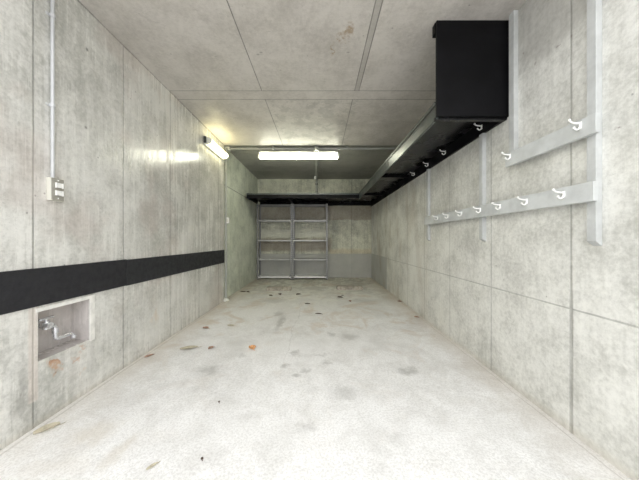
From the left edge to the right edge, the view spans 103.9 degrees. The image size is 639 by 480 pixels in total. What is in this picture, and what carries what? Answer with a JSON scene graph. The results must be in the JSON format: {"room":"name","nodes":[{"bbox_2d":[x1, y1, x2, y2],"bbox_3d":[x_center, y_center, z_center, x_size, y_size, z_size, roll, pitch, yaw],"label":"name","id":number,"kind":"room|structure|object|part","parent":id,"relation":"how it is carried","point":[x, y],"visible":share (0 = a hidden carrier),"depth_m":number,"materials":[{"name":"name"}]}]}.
{"room":"garage","nodes":[
{"label":"garage","id":0,"kind":"room"},
{"bbox_2d":[0,0,257,450],"bbox_3d":[-1.626,-0.328,3.025,0.248,2.835,6.750,0,0,0],"label":"wall","id":1,"kind":"structure","parent":0,"point":[140,177],"depth_m":1.68,"materials":[{"name":"concrete"}]},
{"bbox_2d":[46,0,55,177],"bbox_3d":[-1.489,-0.921,1.395,0.025,1.148,0.050,0,0,0],"label":"conduit pipe","id":2,"kind":"object","parent":1,"relation":"attached to","point":[52,105],"visible":0.98,"depth_m":1.39,"materials":[{"name":"white plastic"}]},
{"bbox_2d":[46,177,63,201],"bbox_3d":[-1.481,-0.283,1.408,0.042,0.128,0.070,0,0,0],"label":"switch box","id":3,"kind":"object","parent":1,"relation":"attached to","point":[54,187],"visible":1,"depth_m":1.39,"materials":[{"name":"beige plastic"}]},
{"bbox_2d":[38,315,75,339],"bbox_3d":[-1.575,0.528,1.491,0.086,0.180,0.209,0,0,0],"label":"water tap","id":4,"kind":"object","parent":1,"relation":"attached to","point":[45,324],"visible":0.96,"depth_m":1.46,"materials":[{"name":"silver metal"}]},
{"bbox_2d":[38,320,53,329],"bbox_3d":[-1.573,0.484,1.425,0.081,0.046,0.036,0,0,0],"label":"tap","id":5,"kind":"object","parent":4,"relation":"on","point":[45,324],"depth_m":1.41,"materials":[{"name":"silver metal"}]},
{"bbox_3d":[-1.558,0.451,1.426,0.016,0.025,0.079,0,0,5],"label":"handle","id":6,"kind":"part","parent":4,"relation":"part of","materials":[{"name":"silver metal"}]},
{"bbox_3d":[-1.558,0.550,1.512,0.030,0.138,0.168,0,0,0],"label":"spout","id":7,"kind":"part","parent":4,"relation":"part of","materials":[{"name":"silver metal"}]},
{"bbox_2d":[0,259,126,314],"bbox_3d":[-1.497,0.251,0.797,0.010,0.202,2.275,0,0,0],"label":"strip","id":8,"kind":"object","parent":1,"relation":"attached to","point":[27,288],"visible":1,"depth_m":1.41,"materials":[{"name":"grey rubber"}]},
{"bbox_2d":[36,294,94,340],"bbox_3d":[-1.500,0.512,1.495,0.004,0.299,0.346,0,0,0],"label":"trim","id":9,"kind":"structure","parent":1,"relation":"attached to","point":[91,297],"depth_m":1.64,"materials":[{"name":"white plastic"}]},
{"bbox_2d":[126,250,223,285],"bbox_3d":[-1.497,0.255,2.932,0.010,0.201,1.987,0,0,0],"label":"strip","id":10,"kind":"object","parent":1,"relation":"attached to","point":[139,270],"visible":1,"depth_m":2.45,"materials":[{"name":"black rubber"}]},
{"bbox_2d":[204,136,228,159],"bbox_3d":[-1.452,-1.294,3.550,0.100,0.116,0.629,0,0,0],"label":"wall lamp","id":11,"kind":"object","parent":1,"relation":"attached to","point":[209,143],"visible":1,"depth_m":3.45,"materials":[{"name":"white plastic"}]},
{"bbox_2d":[207,140,227,158],"bbox_3d":[-1.437,-1.296,3.557,0.066,0.092,0.577,0,0,0],"label":"diffuser","id":12,"kind":"object","parent":11,"relation":"attached to","point":[211,145],"depth_m":3.51,"materials":[{"name":"white plastic"}]},
{"bbox_2d":[223,146,396,301],"bbox_3d":[-0.124,-0.266,3.985,2.822,2.494,0.174,0,0,0],"label":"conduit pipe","id":13,"kind":"object","parent":1,"relation":"attached to","point":[226,148],"visible":0.92,"depth_m":4.01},
{"bbox_2d":[79,0,525,178],"bbox_3d":[-0.121,-1.620,3.510,2.827,0.250,5.420,0,0,0],"label":"ceiling","id":14,"kind":"structure","parent":0,"point":[252,72],"depth_m":2.14,"materials":[{"name":"concrete"}]},
{"bbox_2d":[258,150,338,158],"bbox_3d":[-0.345,-1.430,4.150,1.350,0.170,0.200,0,0,0],"label":"ceiling light","id":15,"kind":"object","parent":14,"relation":"attached to","point":[263,154],"visible":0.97,"depth_m":4.12,"materials":[{"name":"white plastic"}]},
{"bbox_2d":[258,179,370,277],"bbox_3d":[-0.121,-0.328,6.310,2.827,2.835,0.180,0,0,0],"label":"wall","id":16,"kind":"structure","parent":0,"point":[349,227],"depth_m":6.22,"materials":[{"name":"concrete"}]},
{"bbox_2d":[315,159,317,192],"bbox_3d":[-0.059,-1.238,5.240,0.061,0.567,1.961,0,0,-1],"label":"conduit pipe","id":17,"kind":"object","parent":16,"relation":"attached to","point":[316,160],"visible":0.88,"depth_m":5.70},
{"bbox_2d":[0,278,630,479],"bbox_3d":[-0.125,1.037,3.025,3.250,0.206,6.750,0,0,0],"label":"floor","id":18,"kind":"structure","parent":0,"point":[365,387],"depth_m":1.43,"materials":[{"name":"concrete"}]},
{"bbox_2d":[33,422,64,434],"bbox_3d":[-1.408,0.979,1.309,0.043,0.022,0.119,0,-1,40],"label":"fallen leaf","id":19,"kind":"object","parent":18,"relation":"on","point":[51,425],"visible":1,"depth_m":1.30,"materials":[{"name":"beige plant"}]},
{"bbox_2d":[146,461,159,469],"bbox_3d":[-0.727,0.987,1.095,0.015,0.010,0.057,0,0,37],"label":"fallen leaf","id":20,"kind":"object","parent":18,"relation":"on","point":[155,463],"visible":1,"depth_m":1.09,"materials":[{"name":"beige plant"}]},
{"bbox_2d":[180,346,201,348],"bbox_3d":[-1.160,0.974,2.263,0.188,0.011,0.073,1,0,-19],"label":"fallen leaf","id":21,"kind":"object","parent":18,"relation":"on","point":[185,347],"visible":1,"depth_m":2.27,"materials":[{"name":"beige plant"}]},
{"bbox_2d":[257,204,291,279],"bbox_3d":[-1.067,0.039,6.050,0.839,1.800,0.274,0,0,0],"label":"rack","id":22,"kind":"object","parent":18,"relation":"on","point":[259,206],"visible":0.83,"depth_m":5.92,"materials":[{"name":"grey metal"}]},
{"bbox_2d":[258,204,290,206],"bbox_3d":[-1.067,-0.827,6.050,0.829,0.032,0.265,0,0,0],"label":"shelf","id":23,"kind":"object","parent":22,"relation":"attached to","point":[259,205],"depth_m":5.92,"materials":[{"name":"grey metal"}]},
{"bbox_2d":[258,220,290,221],"bbox_3d":[-1.067,-0.455,6.050,0.829,0.032,0.265,0,0,0],"label":"shelf","id":24,"kind":"object","parent":22,"relation":"attached to","point":[258,220],"depth_m":5.99,"materials":[{"name":"grey metal"}]},
{"bbox_2d":[258,240,290,240],"bbox_3d":[-1.067,0.015,6.050,0.829,0.032,0.265,0,0,0],"label":"shelf","id":25,"kind":"object","parent":22,"relation":"attached to","point":[258,240],"depth_m":5.92,"materials":[{"name":"grey metal"}]},
{"bbox_2d":[258,258,290,259],"bbox_3d":[-1.067,0.465,6.050,0.829,0.032,0.265,0,0,0],"label":"shelf","id":26,"kind":"object","parent":22,"relation":"attached to","point":[258,258],"depth_m":5.99,"materials":[{"name":"grey metal"}]},
{"bbox_2d":[258,275,290,277],"bbox_3d":[-1.067,0.880,6.050,0.829,0.032,0.265,0,0,0],"label":"shelf","id":27,"kind":"object","parent":22,"relation":"attached to","point":[259,276],"depth_m":5.92,"materials":[{"name":"metal"}]},
{"bbox_2d":[266,286,291,290],"bbox_3d":[-0.766,0.922,4.741,0.470,0.066,0.136,0,0,0],"label":"wheel stop","id":28,"kind":"object","parent":18,"relation":"on","point":[276,288],"visible":1,"depth_m":4.69,"materials":[{"name":"concrete"}]},
{"bbox_2d":[292,204,327,279],"bbox_3d":[-0.223,0.039,6.050,0.839,1.800,0.274,0,0,0],"label":"rack","id":29,"kind":"object","parent":18,"relation":"on","point":[293,205],"visible":0.98,"depth_m":5.92,"materials":[{"name":"grey metal"}]},
{"bbox_2d":[294,204,325,206],"bbox_3d":[-0.223,-0.827,6.050,0.829,0.032,0.265,0,0,0],"label":"shelf","id":30,"kind":"object","parent":29,"relation":"attached to","point":[295,205],"depth_m":5.92,"materials":[{"name":"grey metal"}]},
{"bbox_2d":[294,220,325,221],"bbox_3d":[-0.223,-0.455,6.050,0.829,0.032,0.265,0,0,0],"label":"shelf","id":31,"kind":"object","parent":29,"relation":"attached to","point":[294,220],"depth_m":6.05,"materials":[{"name":"grey metal"}]},
{"bbox_2d":[294,240,325,240],"bbox_3d":[-0.223,0.015,6.050,0.829,0.032,0.265,0,0,0],"label":"shelf","id":32,"kind":"object","parent":29,"relation":"attached to","point":[294,240],"depth_m":5.92,"materials":[{"name":"grey metal"}]},
{"bbox_2d":[294,258,325,259],"bbox_3d":[-0.223,0.465,6.050,0.829,0.032,0.265,0,0,0],"label":"shelf","id":33,"kind":"object","parent":29,"relation":"attached to","point":[294,258],"depth_m":5.99,"materials":[{"name":"grey metal"}]},
{"bbox_2d":[294,275,325,277],"bbox_3d":[-0.223,0.880,6.050,0.829,0.032,0.265,0,0,0],"label":"shelf","id":34,"kind":"object","parent":29,"relation":"attached to","point":[295,276],"depth_m":5.92,"materials":[{"name":"metal"}]},
{"bbox_2d":[337,286,362,289],"bbox_3d":[0.581,0.921,4.830,0.499,0.066,0.136,0,0,0],"label":"wheel stop","id":35,"kind":"object","parent":18,"relation":"on","point":[338,287],"visible":0.99,"depth_m":4.77,"materials":[{"name":"concrete"}]},
{"bbox_2d":[371,0,638,479],"bbox_3d":[1.396,-0.328,3.025,0.208,2.835,6.750,0,0,0],"label":"wall","id":36,"kind":"structure","parent":0,"point":[553,313],"depth_m":1.39,"materials":[{"name":"concrete"}]},
{"bbox_2d":[247,20,508,206],"bbox_3d":[-0.091,-1.161,3.960,2.767,0.669,4.520,0,0,0],"label":"shelf","id":37,"kind":"object","parent":36,"relation":"attached to","point":[472,56],"visible":0.98,"depth_m":1.70,"materials":[{"name":"black metal"}]},
{"bbox_3d":[1.045,-0.838,1.734,0.490,0.024,0.032,0,0,0],"label":"rail","id":38,"kind":"part","parent":37,"relation":"part of","materials":[{"name":"black metal"}]},
{"bbox_3d":[1.044,-1.169,1.709,0.495,0.653,0.018,0,0,0],"label":"panel","id":39,"kind":"part","parent":37,"relation":"part of","materials":[{"name":"black metal"}]},
{"bbox_2d":[426,169,429,240],"bbox_3d":[1.277,-0.409,2.932,0.030,0.841,0.040,0,0,0],"label":"batten","id":40,"kind":"object","parent":36,"relation":"attached to","point":[427,170],"visible":1,"depth_m":2.92,"materials":[{"name":"white wood"}]},
{"bbox_2d":[479,133,485,240],"bbox_3d":[1.277,-0.409,1.957,0.030,0.841,0.042,0,0,0],"label":"batten","id":41,"kind":"object","parent":36,"relation":"attached to","point":[482,137],"visible":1,"depth_m":1.94,"materials":[{"name":"white wood"}]},
{"bbox_2d":[424,181,597,224],"bbox_3d":[1.251,-0.223,2.043,0.022,0.090,1.823,0,0,0],"label":"hook rail","id":42,"kind":"object","parent":36,"relation":"attached to","point":[588,191],"visible":0.98,"depth_m":1.46,"materials":[{"name":"grey paint"}]},
{"bbox_2d":[491,202,500,209],"bbox_3d":[1.211,-0.234,1.714,0.062,0.056,0.014,0,0,0],"label":"coat hook","id":43,"kind":"object","parent":42,"relation":"attached to","point":[499,205],"visible":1,"depth_m":1.71,"materials":[{"name":"white plastic"}]},
{"bbox_2d":[517,196,527,205],"bbox_3d":[1.211,-0.234,1.494,0.062,0.056,0.014,0,0,0],"label":"coat hook","id":44,"kind":"object","parent":42,"relation":"attached to","point":[526,199],"visible":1,"depth_m":1.49,"materials":[{"name":"white plastic"}]},
{"bbox_2d":[552,188,564,198],"bbox_3d":[1.211,-0.234,1.267,0.062,0.056,0.014,0,0,0],"label":"coat hook","id":45,"kind":"object","parent":42,"relation":"attached to","point":[553,189],"visible":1,"depth_m":1.26,"materials":[{"name":"white plastic"}]},
{"bbox_2d":[509,10,517,151],"bbox_3d":[1.277,-0.998,1.645,0.030,0.995,0.045,0,0,0],"label":"batten","id":46,"kind":"object","parent":36,"relation":"attached to","point":[513,17],"visible":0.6,"depth_m":1.63,"materials":[{"name":"white wood"}]},
{"bbox_2d":[587,0,601,245],"bbox_3d":[1.277,-0.734,1.161,0.030,1.522,0.041,0,0,0],"label":"batten","id":47,"kind":"object","parent":36,"relation":"attached to","point":[594,7],"visible":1,"depth_m":1.15,"materials":[{"name":"white wood"}]},
{"bbox_2d":[505,113,599,166],"bbox_3d":[1.251,-0.529,1.396,0.022,0.088,0.548,0,0,0],"label":"hook rail","id":48,"kind":"object","parent":47,"relation":"attached to","point":[566,135],"visible":0.8,"depth_m":1.31,"materials":[{"name":"grey paint"}]},
{"bbox_2d":[501,152,510,159],"bbox_3d":[1.211,-0.547,1.625,0.062,0.056,0.014,0,0,0],"label":"coat hook","id":49,"kind":"object","parent":48,"relation":"attached to","point":[509,155],"visible":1,"depth_m":1.62,"materials":[{"name":"white plastic"}]},
{"bbox_2d":[567,119,581,130],"bbox_3d":[1.211,-0.547,1.187,0.062,0.056,0.014,0,0,0],"label":"coat hook","id":50,"kind":"object","parent":48,"relation":"attached to","point":[568,120],"visible":1,"depth_m":1.18,"materials":[{"name":"white plastic"}]}
]}

